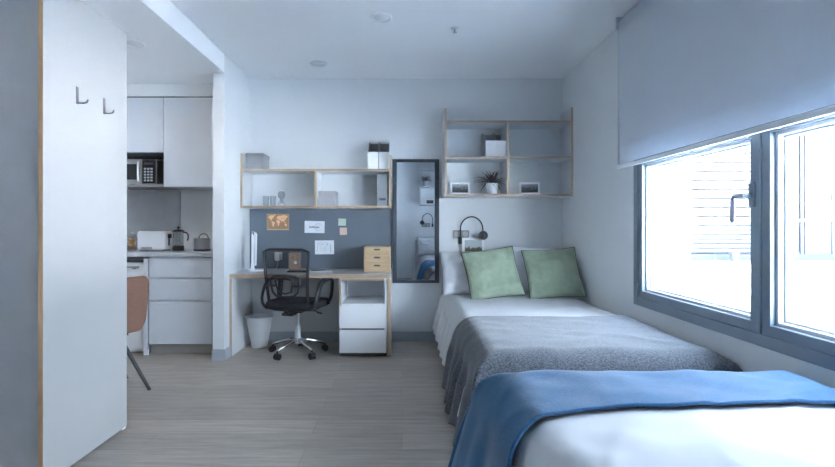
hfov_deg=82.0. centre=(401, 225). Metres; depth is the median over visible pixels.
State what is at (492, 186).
potted plant
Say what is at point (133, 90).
trim
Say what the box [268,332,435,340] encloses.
baseboard
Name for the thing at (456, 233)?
wall switch
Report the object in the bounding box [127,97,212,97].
trim
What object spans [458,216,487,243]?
reading lamp
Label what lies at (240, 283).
desk
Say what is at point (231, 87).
wall
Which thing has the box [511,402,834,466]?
duvet
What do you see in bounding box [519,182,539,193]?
picture frame
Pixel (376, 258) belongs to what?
drawer box
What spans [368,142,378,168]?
magazine file
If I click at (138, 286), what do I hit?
dining chair
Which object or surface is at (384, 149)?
magazine file
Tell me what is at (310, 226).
sheet
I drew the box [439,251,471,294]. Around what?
pillow
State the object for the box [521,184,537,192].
print
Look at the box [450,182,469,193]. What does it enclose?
picture frame
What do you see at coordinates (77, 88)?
coat hook
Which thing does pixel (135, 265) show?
dishwasher
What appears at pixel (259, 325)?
waste bin
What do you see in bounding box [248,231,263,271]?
desk lamp
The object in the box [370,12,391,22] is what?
recessed light
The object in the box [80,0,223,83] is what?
ceiling
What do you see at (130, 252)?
countertop
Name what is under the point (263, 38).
ceiling
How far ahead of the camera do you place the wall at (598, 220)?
3.59 m
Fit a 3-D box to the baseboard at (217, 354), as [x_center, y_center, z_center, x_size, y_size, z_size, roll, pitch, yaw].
[-1.565,1.103,4.176,0.117,0.095,0.171,0,0,0]
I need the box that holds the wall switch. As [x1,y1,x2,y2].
[453,230,468,237]
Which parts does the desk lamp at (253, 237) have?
stem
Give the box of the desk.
[229,268,391,356]
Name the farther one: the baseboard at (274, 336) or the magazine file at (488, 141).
the baseboard at (274, 336)
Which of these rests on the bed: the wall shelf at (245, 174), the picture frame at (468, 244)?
the picture frame at (468, 244)
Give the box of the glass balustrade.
[690,219,834,311]
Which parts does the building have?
slat panel, shutter frame, shutter post, shutter panel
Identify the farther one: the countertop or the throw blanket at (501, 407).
the countertop
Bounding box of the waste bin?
[245,313,273,348]
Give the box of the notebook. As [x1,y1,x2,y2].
[310,270,332,271]
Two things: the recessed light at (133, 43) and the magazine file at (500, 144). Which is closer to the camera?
the recessed light at (133, 43)
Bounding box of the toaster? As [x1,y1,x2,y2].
[137,231,171,250]
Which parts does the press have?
lid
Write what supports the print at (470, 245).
attached to the picture frame at (468, 244)
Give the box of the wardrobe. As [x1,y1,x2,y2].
[0,0,126,466]
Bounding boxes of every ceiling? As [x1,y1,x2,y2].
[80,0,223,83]
[170,0,639,77]
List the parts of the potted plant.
pot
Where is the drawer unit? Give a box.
[149,257,212,353]
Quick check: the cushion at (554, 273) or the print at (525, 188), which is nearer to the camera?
the cushion at (554, 273)
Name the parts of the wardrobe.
panel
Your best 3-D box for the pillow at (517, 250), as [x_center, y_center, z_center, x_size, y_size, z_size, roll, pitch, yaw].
[1.308,0.410,4.434,0.587,0.433,0.262,0,0,-1]
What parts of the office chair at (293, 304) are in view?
armrest, leg, leg, frame, seat, leg, leg, armrest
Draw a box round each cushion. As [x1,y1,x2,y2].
[460,246,525,299]
[521,247,586,298]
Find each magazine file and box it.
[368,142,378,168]
[379,142,389,168]
[482,133,495,155]
[494,134,505,155]
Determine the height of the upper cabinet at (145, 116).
0.510 m
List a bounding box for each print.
[452,184,467,192]
[465,240,481,251]
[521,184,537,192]
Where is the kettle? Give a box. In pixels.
[193,233,210,250]
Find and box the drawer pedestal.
[339,278,386,355]
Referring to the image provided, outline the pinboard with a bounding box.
[250,209,391,267]
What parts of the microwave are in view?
door glass, door, door handle, control panel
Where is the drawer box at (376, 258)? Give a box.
[364,246,390,271]
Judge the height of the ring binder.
0.305 m
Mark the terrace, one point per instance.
(810, 279)
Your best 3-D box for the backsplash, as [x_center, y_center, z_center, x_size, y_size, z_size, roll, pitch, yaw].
[-2.770,-0.060,4.864,1.050,0.589,0.011,0,0,0]
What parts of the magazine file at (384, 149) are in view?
panel, panel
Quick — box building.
[690,128,834,260]
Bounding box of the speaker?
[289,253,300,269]
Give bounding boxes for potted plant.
[472,171,508,193]
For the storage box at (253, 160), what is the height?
0.155 m
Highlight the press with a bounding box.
[172,226,188,250]
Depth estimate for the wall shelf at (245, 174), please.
4.54 m
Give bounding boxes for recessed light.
[127,39,145,47]
[310,61,326,66]
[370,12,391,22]
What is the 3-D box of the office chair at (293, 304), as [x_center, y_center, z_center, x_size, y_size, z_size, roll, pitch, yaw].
[-0.943,0.669,4.327,0.572,0.961,0.555,0,0,14]
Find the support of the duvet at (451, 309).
on the bed
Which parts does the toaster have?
lever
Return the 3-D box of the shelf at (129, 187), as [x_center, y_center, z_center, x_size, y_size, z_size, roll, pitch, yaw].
[-2.502,-0.519,4.650,0.596,0.314,0.416,0,0,0]
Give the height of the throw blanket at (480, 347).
0.495 m
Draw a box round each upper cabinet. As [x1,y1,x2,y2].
[127,98,163,158]
[164,98,212,189]
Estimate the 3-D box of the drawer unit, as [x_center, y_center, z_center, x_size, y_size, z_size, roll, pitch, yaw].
[-1.945,0.713,4.555,0.630,0.875,0.570,0,0,0]
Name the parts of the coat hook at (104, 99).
plate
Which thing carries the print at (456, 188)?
attached to the picture frame at (455, 187)
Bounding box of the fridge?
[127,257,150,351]
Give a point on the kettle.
(200, 244)
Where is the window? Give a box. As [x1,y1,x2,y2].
[634,104,834,370]
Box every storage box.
[246,153,269,168]
[318,191,337,205]
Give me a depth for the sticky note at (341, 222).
4.79 m
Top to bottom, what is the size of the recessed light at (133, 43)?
0.014 m
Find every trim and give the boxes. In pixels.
[127,84,212,96]
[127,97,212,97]
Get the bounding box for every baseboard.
[212,346,230,360]
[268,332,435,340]
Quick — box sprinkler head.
[451,26,458,32]
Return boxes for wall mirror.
[392,159,438,282]
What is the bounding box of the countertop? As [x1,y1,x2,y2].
[127,249,212,256]
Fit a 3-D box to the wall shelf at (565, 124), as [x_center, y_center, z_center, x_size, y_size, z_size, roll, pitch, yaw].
[1.000,-0.694,4.647,1.206,0.837,0.304,0,0,0]
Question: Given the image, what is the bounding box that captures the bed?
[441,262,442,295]
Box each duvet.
[432,293,613,416]
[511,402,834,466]
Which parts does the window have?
sash, handle, sash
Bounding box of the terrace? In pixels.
[690,261,834,330]
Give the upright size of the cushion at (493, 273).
0.474 m
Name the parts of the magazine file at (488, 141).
panel, panel, panel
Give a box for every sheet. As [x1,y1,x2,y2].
[304,221,324,232]
[315,240,333,253]
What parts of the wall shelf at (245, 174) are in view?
panel, panel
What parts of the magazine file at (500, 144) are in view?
panel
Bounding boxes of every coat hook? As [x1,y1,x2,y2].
[76,86,88,104]
[103,98,114,114]
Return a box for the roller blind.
[616,0,834,169]
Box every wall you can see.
[127,190,212,248]
[213,54,249,348]
[250,78,561,331]
[562,30,834,388]
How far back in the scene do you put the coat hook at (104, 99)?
2.53 m
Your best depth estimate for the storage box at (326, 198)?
4.56 m
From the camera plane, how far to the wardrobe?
2.21 m
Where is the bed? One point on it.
(441, 262)
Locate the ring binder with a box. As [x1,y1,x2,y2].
[377,174,387,205]
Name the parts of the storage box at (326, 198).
lid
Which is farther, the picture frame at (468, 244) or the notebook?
the picture frame at (468, 244)
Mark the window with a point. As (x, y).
(768, 323)
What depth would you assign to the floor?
2.94 m
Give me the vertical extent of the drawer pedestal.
0.689 m
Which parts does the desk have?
panel, panel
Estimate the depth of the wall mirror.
4.79 m
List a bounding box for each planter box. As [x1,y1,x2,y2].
[728,252,739,261]
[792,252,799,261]
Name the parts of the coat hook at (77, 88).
plate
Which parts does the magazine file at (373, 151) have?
panel, panel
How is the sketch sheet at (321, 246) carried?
attached to the pinboard
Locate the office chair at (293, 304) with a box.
[260,248,333,360]
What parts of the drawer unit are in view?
drawer, drawer, drawer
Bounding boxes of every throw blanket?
[442,315,742,446]
[448,369,834,466]
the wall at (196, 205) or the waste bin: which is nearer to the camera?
the waste bin
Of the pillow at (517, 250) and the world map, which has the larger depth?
the world map
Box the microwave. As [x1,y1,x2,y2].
[127,159,163,184]
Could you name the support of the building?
on the terrace
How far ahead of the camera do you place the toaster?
4.44 m
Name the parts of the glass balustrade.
rail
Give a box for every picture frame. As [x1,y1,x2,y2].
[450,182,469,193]
[462,237,483,251]
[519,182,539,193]
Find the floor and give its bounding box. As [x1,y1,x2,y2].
[70,341,455,466]
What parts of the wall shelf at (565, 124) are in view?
panel, panel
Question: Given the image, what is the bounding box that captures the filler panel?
[144,258,148,354]
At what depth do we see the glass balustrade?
4.53 m
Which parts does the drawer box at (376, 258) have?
drawer, drawer, drawer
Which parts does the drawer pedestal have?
drawer, drawer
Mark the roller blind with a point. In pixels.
(690, 71)
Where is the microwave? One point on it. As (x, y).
(139, 171)
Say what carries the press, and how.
on the countertop
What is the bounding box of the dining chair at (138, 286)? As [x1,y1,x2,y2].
[127,276,150,389]
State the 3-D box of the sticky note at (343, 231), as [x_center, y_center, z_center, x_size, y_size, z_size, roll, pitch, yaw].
[-0.584,0.052,4.785,0.072,0.073,0.001,-1,0,0]
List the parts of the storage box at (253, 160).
lid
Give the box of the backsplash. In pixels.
[127,191,180,248]
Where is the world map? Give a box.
[267,214,288,229]
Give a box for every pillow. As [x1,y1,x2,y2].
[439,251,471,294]
[513,247,551,292]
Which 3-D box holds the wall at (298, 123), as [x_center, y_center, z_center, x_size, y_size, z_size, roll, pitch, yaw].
[-0.006,-0.163,4.900,3.223,2.626,0.200,0,0,0]
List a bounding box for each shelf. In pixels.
[127,159,179,189]
[240,153,391,208]
[442,107,572,197]
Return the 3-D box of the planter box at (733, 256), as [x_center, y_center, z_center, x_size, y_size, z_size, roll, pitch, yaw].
[6.020,0.560,8.700,0.136,0.180,0.120,0,0,0]
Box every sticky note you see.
[338,218,345,225]
[340,228,346,234]
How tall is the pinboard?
0.596 m
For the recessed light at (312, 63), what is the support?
in the ceiling at (263, 38)
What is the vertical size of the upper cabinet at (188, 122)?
0.828 m
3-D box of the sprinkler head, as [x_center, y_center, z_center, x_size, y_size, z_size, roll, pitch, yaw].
[0.395,-1.458,3.580,0.060,0.035,0.060,0,0,0]
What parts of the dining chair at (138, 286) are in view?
leg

